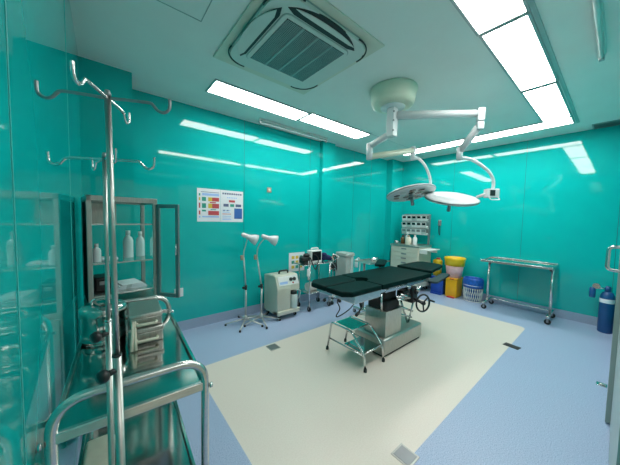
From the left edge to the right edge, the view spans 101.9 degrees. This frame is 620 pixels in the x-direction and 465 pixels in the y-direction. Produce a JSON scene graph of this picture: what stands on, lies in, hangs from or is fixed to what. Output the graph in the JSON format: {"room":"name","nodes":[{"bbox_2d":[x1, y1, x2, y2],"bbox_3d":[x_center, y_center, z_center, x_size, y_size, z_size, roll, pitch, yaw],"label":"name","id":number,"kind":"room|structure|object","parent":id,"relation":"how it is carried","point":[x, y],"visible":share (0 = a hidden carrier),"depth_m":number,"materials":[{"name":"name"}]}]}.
{"room":"operating room","nodes":[
{"label":"operating room","id":0,"kind":"room"},
{"bbox_2d":[0,0,83,464],"bbox_3d":[-1.202,-0.044,1.166,0.102,2.786,3.437,-1,4,-39],"label":"wall","id":1,"kind":"structure","parent":0,"point":[42,290],"depth_m":0.69,"materials":[{"name":"teal glass"}]},
{"bbox_2d":[75,436,81,464],"bbox_3d":[-1.044,1.280,1.393,0.381,0.124,3.437,-1,4,-39],"label":"baseboard","id":2,"kind":"structure","parent":1,"relation":"attached to","point":[79,437],"depth_m":1.43,"materials":[{"name":"plastic"}]},
{"bbox_2d":[132,89,386,321],"bbox_3d":[-0.139,-0.199,4.314,5.736,2.786,0.102,-1,4,-39],"label":"wall","id":3,"kind":"structure","parent":0,"point":[193,147],"depth_m":3.51,"materials":[{"name":"teal paint"}]},
{"bbox_2d":[78,56,135,280],"bbox_3d":[-1.986,-0.135,2.498,0.375,2.786,0.377,-1,4,-39],"label":"wall","id":4,"kind":"structure","parent":3,"relation":"attached to","point":[118,81],"depth_m":2.32,"materials":[{"name":"teal paint"}]},
{"bbox_2d":[174,288,182,297],"bbox_3d":[-1.617,0.741,3.100,0.100,0.105,0.014,-1,4,-39],"label":"wall socket","id":5,"kind":"object","parent":3,"relation":"attached to","point":[181,289],"visible":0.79,"depth_m":3.11,"materials":[{"name":"white plastic"}]},
{"bbox_2d":[197,188,219,221],"bbox_3d":[-1.313,-0.355,3.274,0.294,0.425,0.005,-1,4,-39],"label":"poster","id":6,"kind":"object","parent":3,"relation":"attached to","point":[208,200],"visible":1,"depth_m":3.27,"materials":[{"name":"white paper"}]},
{"bbox_2d":[220,190,242,221],"bbox_3d":[-1.074,-0.358,3.470,0.318,0.425,0.005,-1,4,-39],"label":"poster","id":7,"kind":"object","parent":3,"relation":"attached to","point":[231,201],"visible":1,"depth_m":3.46,"materials":[{"name":"white paper"}]},
{"bbox_2d":[177,292,327,330],"bbox_3d":[0.059,1.134,4.409,5.161,0.124,0.156,-1,4,-39],"label":"baseboard","id":8,"kind":"structure","parent":3,"relation":"attached to","point":[218,317],"depth_m":3.50,"materials":[{"name":"plastic"}]},
{"bbox_2d":[289,252,304,271],"bbox_3d":[-0.221,0.491,4.230,0.320,0.315,0.005,-1,4,-39],"label":"notice sheet","id":9,"kind":"object","parent":3,"relation":"attached to","point":[293,257],"visible":0.69,"depth_m":4.20,"materials":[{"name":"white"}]},
{"bbox_2d":[317,141,335,278],"bbox_3d":[0.293,-0.203,4.555,0.300,2.786,0.075,-1,4,-39],"label":"pillar","id":10,"kind":"structure","parent":3,"relation":"attached to","point":[327,149],"depth_m":4.49,"materials":[{"name":"teal paint"}]},
{"bbox_2d":[384,159,402,266],"bbox_3d":[1.925,-0.241,5.840,0.408,2.786,0.150,-1,4,-39],"label":"pillar","id":11,"kind":"structure","parent":3,"relation":"attached to","point":[394,167],"depth_m":5.72,"materials":[{"name":"teal glass"}]},
{"bbox_2d":[69,0,619,161],"bbox_3d":[1.010,-1.539,2.867,5.736,0.100,3.637,-1,4,-39],"label":"ceiling","id":12,"kind":"structure","parent":0,"point":[168,53],"depth_m":2.21,"materials":[{"name":"paint"}]},
{"bbox_2d":[157,0,211,21],"bbox_3d":[-0.786,-1.450,1.431,0.450,0.012,0.450,-1,4,-39],"label":"trim","id":13,"kind":"structure","parent":12,"relation":"attached to","point":[157,0],"depth_m":1.66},
{"bbox_2d":[205,78,309,120],"bbox_3d":[-0.560,-1.521,2.962,1.202,0.012,0.313,-1,4,-39],"label":"recessed light","id":14,"kind":"object","parent":12,"relation":"in","point":[220,88],"visible":1,"depth_m":2.88,"materials":[{"name":"plastic"}]},
{"bbox_2d":[258,118,327,141],"bbox_3d":[-0.204,-1.533,3.824,1.260,0.070,0.044,-1,4,-39],"label":"lamp","id":15,"kind":"object","parent":12,"relation":"attached to","point":[261,121],"visible":1,"depth_m":3.75,"materials":[{"name":"plastic"}]},
{"bbox_2d":[213,0,384,94],"bbox_3d":[-0.121,-1.436,2.029,0.965,0.059,1.020,-1,4,-39],"label":"air conditioner","id":16,"kind":"object","parent":12,"relation":"attached to","point":[298,46],"visible":1,"depth_m":1.88,"materials":[{"name":"white plastic"}]},
{"bbox_2d":[240,7,281,55],"bbox_3d":[-0.396,-1.417,1.779,0.116,0.010,0.620,-1,4,-39],"label":"outlet","id":17,"kind":"object","parent":16,"relation":"attached to","point":[264,19],"depth_m":1.72,"materials":[{"name":"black plastic"}]},
{"bbox_2d":[247,14,346,82],"bbox_3d":[-0.109,-1.418,2.014,0.600,0.008,0.600,-1,4,-39],"label":"grille","id":18,"kind":"object","parent":16,"relation":"attached to","point":[290,47],"depth_m":1.95,"materials":[{"name":"metal"}]},
{"bbox_2d":[288,7,353,50],"bbox_3d":[0.126,-1.403,1.727,0.620,0.010,0.116,-1,4,-39],"label":"outlet","id":19,"kind":"object","parent":16,"relation":"attached to","point":[313,18],"depth_m":1.70,"materials":[{"name":"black plastic"}]},
{"bbox_2d":[298,112,370,138],"bbox_3d":[0.399,-1.542,3.702,1.209,0.012,0.310,-1,4,-39],"label":"recessed light","id":20,"kind":"object","parent":12,"relation":"in","point":[314,119],"visible":1,"depth_m":3.64,"materials":[{"name":"plastic"}]},
{"bbox_2d":[366,78,499,211],"bbox_3d":[1.292,-0.862,2.810,1.369,1.232,1.126,-1,4,-39],"label":"lamp","id":21,"kind":"object","parent":12,"relation":"hanging from","point":[392,97],"visible":1,"depth_m":2.62,"materials":[{"name":"white metal"}]},
{"bbox_2d":[404,139,464,155],"bbox_3d":[2.233,-1.557,4.656,0.316,0.012,1.214,-1,4,-39],"label":"recessed light","id":22,"kind":"object","parent":12,"relation":"in","point":[455,142],"visible":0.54,"depth_m":4.52,"materials":[{"name":"plastic"}]},
{"bbox_2d":[450,0,530,36],"bbox_3d":[0.830,-1.399,1.319,1.217,0.012,0.297,-1,4,-39],"label":"recessed light","id":23,"kind":"object","parent":12,"relation":"in","point":[482,16],"visible":1,"depth_m":1.60,"materials":[{"name":"plastic"}]},
{"bbox_2d":[478,11,558,91],"bbox_3d":[1.773,-1.423,2.087,1.204,0.012,0.287,-1,4,-39],"label":"recessed light","id":24,"kind":"object","parent":12,"relation":"in","point":[517,45],"visible":1,"depth_m":1.98,"materials":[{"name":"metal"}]},
{"bbox_2d":[471,116,574,142],"bbox_3d":[3.011,-1.488,3.705,0.316,0.012,1.212,-1,4,-39],"label":"recessed light","id":25,"kind":"object","parent":12,"relation":"in","point":[568,120],"visible":0.79,"depth_m":3.60,"materials":[{"name":"plastic"}]},
{"bbox_2d":[520,81,571,121],"bbox_3d":[2.713,-1.446,2.860,1.170,0.012,0.279,-1,4,-39],"label":"recessed light","id":26,"kind":"object","parent":12,"relation":"in","point":[548,102],"visible":0.97,"depth_m":2.78,"materials":[{"name":"plastic"}]},
{"bbox_2d":[527,0,579,122],"bbox_3d":[1.998,-1.417,2.064,4.000,0.010,0.026,-1,4,-39],"label":"trim","id":27,"kind":"structure","parent":12,"relation":"attached to","point":[532,4],"depth_m":1.95,"materials":[{"name":"metal"}]},
{"bbox_2d":[591,0,606,61],"bbox_3d":[1.823,-1.365,1.593,1.210,0.070,0.044,-1,4,-39],"label":"lamp","id":28,"kind":"object","parent":12,"relation":"attached to","point":[597,5],"visible":1,"depth_m":1.66,"materials":[{"name":"plastic"}]},
{"bbox_2d":[592,119,619,129],"bbox_3d":[4.006,-1.445,3.336,0.240,0.014,0.350,-1,4,-39],"label":"ceiling vent","id":29,"kind":"object","parent":12,"relation":"in","point":[614,122],"visible":1,"depth_m":3.36,"materials":[{"name":"metal"}]},
{"bbox_2d":[81,287,612,464],"bbox_3d":[0.949,1.342,3.029,5.736,0.100,3.637,-1,4,-39],"label":"floor","id":30,"kind":"structure","parent":0,"point":[454,394],"depth_m":2.12,"materials":[{"name":"plastic"}]},
{"bbox_2d":[46,148,155,464],"bbox_3d":[-0.510,0.604,0.633,0.214,1.582,0.108,2,3,13],"label":"stand","id":31,"kind":"object","parent":30,"relation":"on","point":[95,337],"visible":0.93,"depth_m":0.60,"materials":[{"name":"grey metal"}]},
{"bbox_2d":[34,60,170,464],"bbox_3d":[-0.410,0.562,0.535,0.162,1.681,0.159,3,4,28],"label":"stand","id":32,"kind":"object","parent":30,"relation":"on","point":[102,376],"visible":1,"depth_m":0.50,"materials":[{"name":"grey metal"}]},
{"bbox_2d":[37,296,212,464],"bbox_3d":[-0.742,0.874,1.071,0.406,0.984,0.869,-1,4,-37],"label":"trolley","id":33,"kind":"object","parent":30,"relation":"on","point":[162,372],"visible":0.77,"depth_m":0.88,"materials":[{"name":"metal"}]},
{"bbox_2d":[82,434,107,464],"bbox_3d":[-0.797,0.905,0.944,0.100,0.034,0.380,-1,4,-37],"label":"folded cloth","id":34,"kind":"object","parent":33,"relation":"on","point":[96,450],"visible":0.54,"depth_m":1.01,"materials":[{"name":"fabric"}]},
{"bbox_2d":[78,296,126,346],"bbox_3d":[-0.914,0.380,1.116,0.166,0.187,0.171,-1,4,-39],"label":"drum","id":35,"kind":"object","parent":33,"relation":"on","point":[92,315],"visible":0.69,"depth_m":1.05,"materials":[{"name":"metal"}]},
{"bbox_2d":[58,309,200,429],"bbox_3d":[-0.734,0.486,1.049,0.370,0.032,0.800,-1,4,-37],"label":"shelf","id":36,"kind":"object","parent":33,"relation":"attached to","point":[138,398],"depth_m":0.85,"materials":[{"name":"metal"}]},
{"bbox_2d":[130,321,137,351],"bbox_3d":[-0.732,0.430,1.041,0.028,0.103,0.080,-1,4,-39],"label":"tongs","id":37,"kind":"object","parent":33,"relation":"on","point":[133,342],"visible":1,"depth_m":1.03,"materials":[{"name":"metal"}]},
{"bbox_2d":[78,400,195,464],"bbox_3d":[-0.743,0.916,1.073,0.370,0.030,0.812,-1,4,-37],"label":"shelf","id":38,"kind":"object","parent":33,"relation":"attached to","point":[156,436],"depth_m":1.11,"materials":[{"name":"metal"}]},
{"bbox_2d":[127,315,163,345],"bbox_3d":[-0.766,0.440,1.170,0.131,0.068,0.250,-1,4,-37],"label":"instrument box","id":39,"kind":"object","parent":33,"relation":"on","point":[145,334],"visible":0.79,"depth_m":1.09,"materials":[{"name":"metal"}]},
{"bbox_2d":[128,299,162,328],"bbox_3d":[-0.770,0.377,1.174,0.124,0.058,0.240,-1,4,-37],"label":"instrument box","id":40,"kind":"object","parent":39,"relation":"on","point":[145,312],"visible":1,"depth_m":1.12,"materials":[{"name":"metal"}]},
{"bbox_2d":[81,195,179,315],"bbox_3d":[-1.296,0.533,1.829,0.565,1.555,0.484,4,5,45],"label":"cabinet","id":41,"kind":"object","parent":30,"relation":"on","point":[91,205],"visible":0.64,"depth_m":1.79,"materials":[{"name":"metal"}]},
{"bbox_2d":[92,244,101,261],"bbox_3d":[-1.421,0.135,1.675,0.049,0.120,0.049,-1,4,-39],"label":"bottle","id":42,"kind":"object","parent":41,"relation":"on","point":[96,251],"visible":0.94,"depth_m":1.66,"materials":[{"name":"white plastic"}]},
{"bbox_2d":[93,273,110,292],"bbox_3d":[-1.460,0.351,1.764,0.164,0.100,0.090,4,5,45],"label":"case","id":43,"kind":"object","parent":41,"relation":"on","point":[98,279],"visible":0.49,"depth_m":1.70,"materials":[{"name":"plastic"}]},
{"bbox_2d":[92,223,148,223],"bbox_3d":[-1.378,-0.064,1.820,0.344,0.006,0.333,4,5,45],"label":"shelf","id":44,"kind":"object","parent":41,"relation":"attached to","point":[92,223],"depth_m":1.78,"materials":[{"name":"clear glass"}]},
{"bbox_2d":[94,279,152,297],"bbox_3d":[-1.388,0.403,1.846,0.344,0.010,0.333,4,5,45],"label":"shelf","id":45,"kind":"object","parent":41,"relation":"attached to","point":[100,294],"depth_m":1.76,"materials":[{"name":"metal"}]},
{"bbox_2d":[123,230,133,257],"bbox_3d":[-1.357,0.085,1.878,0.065,0.200,0.065,-1,4,-39],"label":"bottle","id":46,"kind":"object","parent":41,"relation":"on","point":[128,250],"visible":1,"depth_m":1.86,"materials":[{"name":"white plastic"}]},
{"bbox_2d":[118,285,146,289],"bbox_3d":[-1.347,0.394,1.868,0.182,0.008,0.195,4,4,43],"label":"pack","id":47,"kind":"object","parent":41,"relation":"on","point":[142,285],"visible":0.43,"depth_m":1.81,"materials":[{"name":"white paper"}]},
{"bbox_2d":[118,283,145,288],"bbox_3d":[-1.347,0.385,1.868,0.182,0.008,0.173,4,4,41],"label":"pack","id":48,"kind":"object","parent":47,"relation":"on","point":[144,283],"visible":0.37,"depth_m":1.81,"materials":[{"name":"white paper"}]},
{"bbox_2d":[118,283,143,287],"bbox_3d":[-1.346,0.377,1.869,0.182,0.008,0.151,4,4,40],"label":"pack","id":49,"kind":"object","parent":48,"relation":"on","point":[119,286],"visible":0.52,"depth_m":1.79,"materials":[{"name":"white paper"}]},
{"bbox_2d":[118,278,142,285],"bbox_3d":[-1.345,0.368,1.869,0.182,0.008,0.129,4,4,38],"label":"pack","id":50,"kind":"object","parent":49,"relation":"on","point":[126,282],"visible":0.82,"depth_m":1.85,"materials":[{"name":"white paper"}]},
{"bbox_2d":[136,231,144,255],"bbox_3d":[-1.315,0.087,1.949,0.057,0.190,0.057,-1,4,-39],"label":"bottle","id":51,"kind":"object","parent":41,"relation":"on","point":[140,245],"visible":1,"depth_m":1.93,"materials":[{"name":"white plastic"}]},
{"bbox_2d":[225,233,263,332],"bbox_3d":[-0.863,0.617,3.376,0.515,1.234,0.502,-1,4,-39],"label":"lamp","id":52,"kind":"object","parent":30,"relation":"on","point":[253,239],"visible":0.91,"depth_m":3.33,"materials":[{"name":"white metal"}]},
{"bbox_2d":[244,234,280,328],"bbox_3d":[-0.669,0.628,3.429,0.505,1.213,0.513,-1,4,-39],"label":"lamp","id":53,"kind":"object","parent":30,"relation":"on","point":[273,240],"visible":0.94,"depth_m":3.41,"materials":[{"name":"white metal"}]},
{"bbox_2d":[266,343,280,350],"bbox_3d":[-0.409,1.273,2.801,0.120,0.006,0.120,-1,4,-39],"label":"socket","id":54,"kind":"object","parent":30,"relation":"on","point":[274,346],"visible":1,"depth_m":2.79,"materials":[{"name":"metal"}]},
{"bbox_2d":[264,269,300,319],"bbox_3d":[-0.397,0.886,3.748,0.423,0.673,0.408,-1,4,-39],"label":"machine","id":55,"kind":"object","parent":30,"relation":"on","point":[281,297],"visible":1,"depth_m":3.61,"materials":[{"name":"white plastic"}]},
{"bbox_2d":[290,290,297,307],"bbox_3d":[-0.241,0.976,3.700,0.116,0.245,0.116,-1,4,-39],"label":"jar","id":56,"kind":"object","parent":55,"relation":"on","point":[293,293],"depth_m":3.65,"materials":[{"name":"clear plastic"}]},
{"bbox_2d":[293,260,332,311],"bbox_3d":[0.059,0.838,4.103,0.629,0.749,0.343,-1,4,-39],"label":"trolley","id":57,"kind":"object","parent":30,"relation":"on","point":[309,292],"visible":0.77,"depth_m":4.05,"materials":[{"name":"metal"}]},
{"bbox_2d":[307,261,309,279],"bbox_3d":[-0.021,0.573,3.795,0.055,0.290,0.025,-1,4,-39],"label":"bag","id":58,"kind":"object","parent":57,"relation":"hanging from","point":[308,269],"visible":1,"depth_m":3.79,"materials":[{"name":"white plastic"}]},
{"bbox_2d":[299,253,318,269],"bbox_3d":[-0.033,0.445,3.903,0.289,0.250,0.218,-1,4,-39],"label":"bundle","id":59,"kind":"object","parent":57,"relation":"on","point":[305,258],"visible":1,"depth_m":3.86,"materials":[{"name":"black plastic"}]},
{"bbox_2d":[300,288,317,293],"bbox_3d":[0.069,0.934,4.118,0.440,0.015,0.290,-1,4,-39],"label":"shelf","id":60,"kind":"object","parent":57,"relation":"attached to","point":[303,289],"depth_m":3.98,"materials":[{"name":"metal"}]},
{"bbox_2d":[305,282,316,290],"bbox_3d":[0.082,0.858,4.092,0.331,0.136,0.136,-2,4,-43],"label":"steel canister","id":61,"kind":"object","parent":57,"relation":"on","point":[306,284],"visible":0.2,"depth_m":3.98,"materials":[{"name":"white metal"}]},
{"bbox_2d":[293,261,329,265],"bbox_3d":[0.035,0.486,4.058,0.550,0.015,0.290,-1,4,-39],"label":"shelf","id":62,"kind":"object","parent":57,"relation":"attached to","point":[323,262],"depth_m":3.95,"materials":[{"name":"metal"}]},
{"bbox_2d":[307,247,321,262],"bbox_3d":[0.073,0.359,4.044,0.225,0.238,0.125,-1,4,-39],"label":"patient monitor","id":63,"kind":"object","parent":57,"relation":"on","point":[316,250],"visible":0.96,"depth_m":3.99,"materials":[{"name":"white plastic"}]},
{"bbox_2d":[322,252,331,260],"bbox_3d":[0.250,0.397,4.217,0.252,0.148,0.198,-1,4,-39],"label":"cloth bundle","id":64,"kind":"object","parent":57,"relation":"on","point":[325,256],"visible":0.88,"depth_m":4.13,"materials":[{"name":"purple fabric"}]},
{"bbox_2d":[323,254,340,304],"bbox_3d":[0.389,0.782,4.338,0.244,0.847,0.244,-1,4,-39],"label":"stand","id":65,"kind":"object","parent":30,"relation":"on","point":[333,265],"visible":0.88,"depth_m":4.30,"materials":[{"name":"silver metal"}]},
{"bbox_2d":[335,251,359,275],"bbox_3d":[0.687,0.781,4.633,0.324,0.830,0.360,-1,4,-39],"label":"machine","id":66,"kind":"object","parent":30,"relation":"on","point":[345,260],"visible":0.51,"depth_m":4.52,"materials":[{"name":"grey plastic"}]},
{"bbox_2d":[336,251,354,256],"bbox_3d":[0.641,0.391,4.599,0.225,0.050,0.310,-1,4,-39],"label":"hood","id":67,"kind":"object","parent":66,"relation":"attached to","point":[342,253],"depth_m":4.51,"materials":[{"name":"grey plastic"}]},
{"bbox_2d":[326,316,384,372],"bbox_3d":[0.473,1.135,2.665,0.322,0.336,0.554,-1,4,-39],"label":"step stool","id":68,"kind":"object","parent":30,"relation":"on","point":[360,344],"visible":1,"depth_m":2.61,"materials":[{"name":"silver metal"}]},
{"bbox_2d":[353,258,389,311],"bbox_3d":[0.968,0.836,3.947,0.540,0.808,0.311,-1,4,-39],"label":"stand","id":69,"kind":"object","parent":30,"relation":"on","point":[364,261],"visible":0.41,"depth_m":3.86,"materials":[{"name":"metal"}]},
{"bbox_2d":[355,258,389,264],"bbox_3d":[0.976,0.444,3.925,0.500,0.023,0.300,-1,4,-39],"label":"tray","id":70,"kind":"object","parent":69,"relation":"on","point":[365,261],"depth_m":3.87,"materials":[{"name":"metal"}]},
{"bbox_2d":[370,257,379,260],"bbox_3d":[1.024,0.424,3.976,0.195,0.040,0.120,-1,4,-39],"label":"dish","id":71,"kind":"object","parent":69,"relation":"on","point":[372,258],"visible":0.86,"depth_m":3.94,"materials":[{"name":"silver metal"}]},
{"bbox_2d":[311,259,449,356],"bbox_3d":[0.953,0.864,3.081,2.140,0.850,1.034,-1,4,-39],"label":"table","id":72,"kind":"object","parent":30,"relation":"on","point":[378,286],"visible":0.99,"depth_m":2.75,"materials":[{"name":"leather"}]},
{"bbox_2d":[391,443,419,464],"bbox_3d":[0.583,1.365,1.542,0.120,0.006,0.125,-1,4,-39],"label":"socket","id":73,"kind":"object","parent":30,"relation":"on","point":[401,453],"visible":1,"depth_m":1.54,"materials":[{"name":"metal"}]},
{"bbox_2d":[390,215,439,289],"bbox_3d":[2.173,0.408,5.224,0.542,1.570,0.827,-1,4,-39],"label":"cart","id":74,"kind":"object","parent":30,"relation":"on","point":[400,253],"visible":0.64,"depth_m":5.12,"materials":[{"name":"metal"}]},
{"bbox_2d":[400,235,404,243],"bbox_3d":[1.990,0.144,5.394,0.092,0.180,0.092,-1,4,-39],"label":"bottle","id":75,"kind":"object","parent":74,"relation":"on","point":[402,237],"visible":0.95,"depth_m":5.36,"materials":[{"name":"orange glass"}]},
{"bbox_2d":[405,235,411,244],"bbox_3d":[2.034,0.151,5.198,0.118,0.190,0.118,-1,4,-39],"label":"bottle","id":76,"kind":"object","parent":74,"relation":"on","point":[408,240],"visible":0.98,"depth_m":5.16,"materials":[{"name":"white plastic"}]},
{"bbox_2d":[390,243,431,247],"bbox_3d":[2.120,0.263,5.292,0.532,0.040,0.639,-1,4,-39],"label":"countertop","id":77,"kind":"structure","parent":74,"relation":"on","point":[399,244],"depth_m":5.11,"materials":[{"name":"metal"}]},
{"bbox_2d":[412,235,416,244],"bbox_3d":[2.152,0.150,5.165,0.086,0.200,0.086,-1,4,-39],"label":"bottle","id":78,"kind":"object","parent":74,"relation":"on","point":[414,237],"visible":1,"depth_m":5.13,"materials":[{"name":"white plastic"}]},
{"bbox_2d":[402,214,429,234],"bbox_3d":[2.237,-0.172,5.360,0.144,0.435,0.550,-1,4,-39],"label":"rack","id":79,"kind":"object","parent":74,"relation":"attached to","point":[417,224],"visible":1,"depth_m":5.30,"materials":[{"name":"grey metal"}]},
{"bbox_2d":[420,248,439,253],"bbox_3d":[2.365,0.371,4.973,0.440,0.080,0.200,-1,4,-39],"label":"shelf","id":80,"kind":"object","parent":74,"relation":"attached to","point":[422,250],"depth_m":4.93,"materials":[{"name":"white plastic"}]},
{"bbox_2d":[430,275,445,294],"bbox_3d":[2.595,1.040,5.056,0.315,0.345,0.250,-1,4,-39],"label":"waste bin","id":81,"kind":"object","parent":30,"relation":"on","point":[439,289],"visible":0.48,"depth_m":4.95,"materials":[{"name":"blue plastic"}]},
{"bbox_2d":[433,258,442,275],"bbox_3d":[2.576,0.687,5.088,0.176,0.355,0.176,-1,4,-39],"label":"sharps container","id":82,"kind":"object","parent":81,"relation":"on","point":[437,260],"visible":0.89,"depth_m":5.03,"materials":[{"name":"yellow plastic"}]},
{"bbox_2d":[445,277,462,298],"bbox_3d":[2.757,1.042,4.846,0.330,0.372,0.220,-1,4,-39],"label":"waste bin","id":83,"kind":"object","parent":30,"relation":"on","point":[453,287],"visible":0.81,"depth_m":4.77,"materials":[{"name":"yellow plastic"}]},
{"bbox_2d":[444,256,465,277],"bbox_3d":[2.773,0.665,4.831,0.368,0.378,0.368,-1,4,-39],"label":"bucket","id":84,"kind":"object","parent":83,"relation":"on","point":[455,265],"visible":0.95,"depth_m":4.72,"materials":[{"name":"yellow plastic"}]},
{"bbox_2d":[463,276,483,302],"bbox_3d":[2.962,1.033,4.579,0.284,0.422,0.332,-1,4,-39],"label":"basket","id":85,"kind":"object","parent":30,"relation":"on","point":[473,287],"visible":1,"depth_m":4.48,"materials":[{"name":"white plastic"}]},
{"bbox_2d":[503,342,520,349],"bbox_3d":[2.354,1.324,2.937,0.095,0.006,0.150,-1,4,-31],"label":"floor plate","id":86,"kind":"object","parent":30,"relation":"on","point":[505,343],"visible":1,"depth_m":2.92,"materials":[{"name":"black plastic"}]},
{"bbox_2d":[480,257,559,324],"bbox_3d":[3.296,0.872,4.008,0.580,0.828,0.876,-1,4,-39],"label":"table","id":87,"kind":"object","parent":30,"relation":"on","point":[551,267],"visible":1,"depth_m":3.93,"materials":[{"name":"metal"}]},
{"bbox_2d":[589,283,615,333],"bbox_3d":[3.932,1.010,3.400,0.141,0.646,0.236,-1,4,-39],"label":"gas cylinder","id":88,"kind":"object","parent":30,"relation":"on","point":[606,309],"visible":0.98,"depth_m":3.33,"materials":[{"name":"blue paint"}]},
{"bbox_2d":[400,125,619,316],"bbox_3d":[3.161,-0.152,4.730,0.102,2.786,3.437,-1,4,-39],"label":"wall","id":89,"kind":"structure","parent":0,"point":[559,202],"depth_m":4.05,"materials":[{"name":"teal glass"}]},
{"bbox_2d":[427,283,613,325],"bbox_3d":[3.140,1.181,4.714,0.006,0.124,3.287,-1,4,-39],"label":"baseboard","id":90,"kind":"structure","parent":89,"relation":"attached to","point":[582,318],"depth_m":3.96,"materials":[{"name":"plastic"}]},
{"bbox_3d":[2.098,0.002,1.582,5.736,2.786,0.100,-1,4,-39],"label":"wall","id":91,"kind":"structure","parent":0,"visible":0},
{"bbox_2d":[605,245,619,464],"bbox_3d":[1.623,0.324,1.343,1.360,2.130,0.094,-1,4,-39],"label":"door","id":92,"kind":"structure","parent":91,"relation":"in","point":[614,442],"depth_m":1.34,"materials":[{"name":"silver metal"}]},
{"bbox_2d":[605,258,619,423],"bbox_3d":[1.681,0.294,1.350,1.500,2.188,0.035,-1,4,-39],"label":"trim","id":93,"kind":"structure","parent":91,"relation":"attached to","point":[617,303],"depth_m":1.79,"materials":[{"name":"silver metal"}]},
{"bbox_2d":[596,381,606,387],"bbox_3d":[2.622,1.362,2.263,0.070,0.016,0.065,-1,4,-39],"label":"door stop","id":94,"kind":"object","parent":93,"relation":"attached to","point":[597,382],"visible":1,"depth_m":2.26,"materials":[{"name":"silver metal"}]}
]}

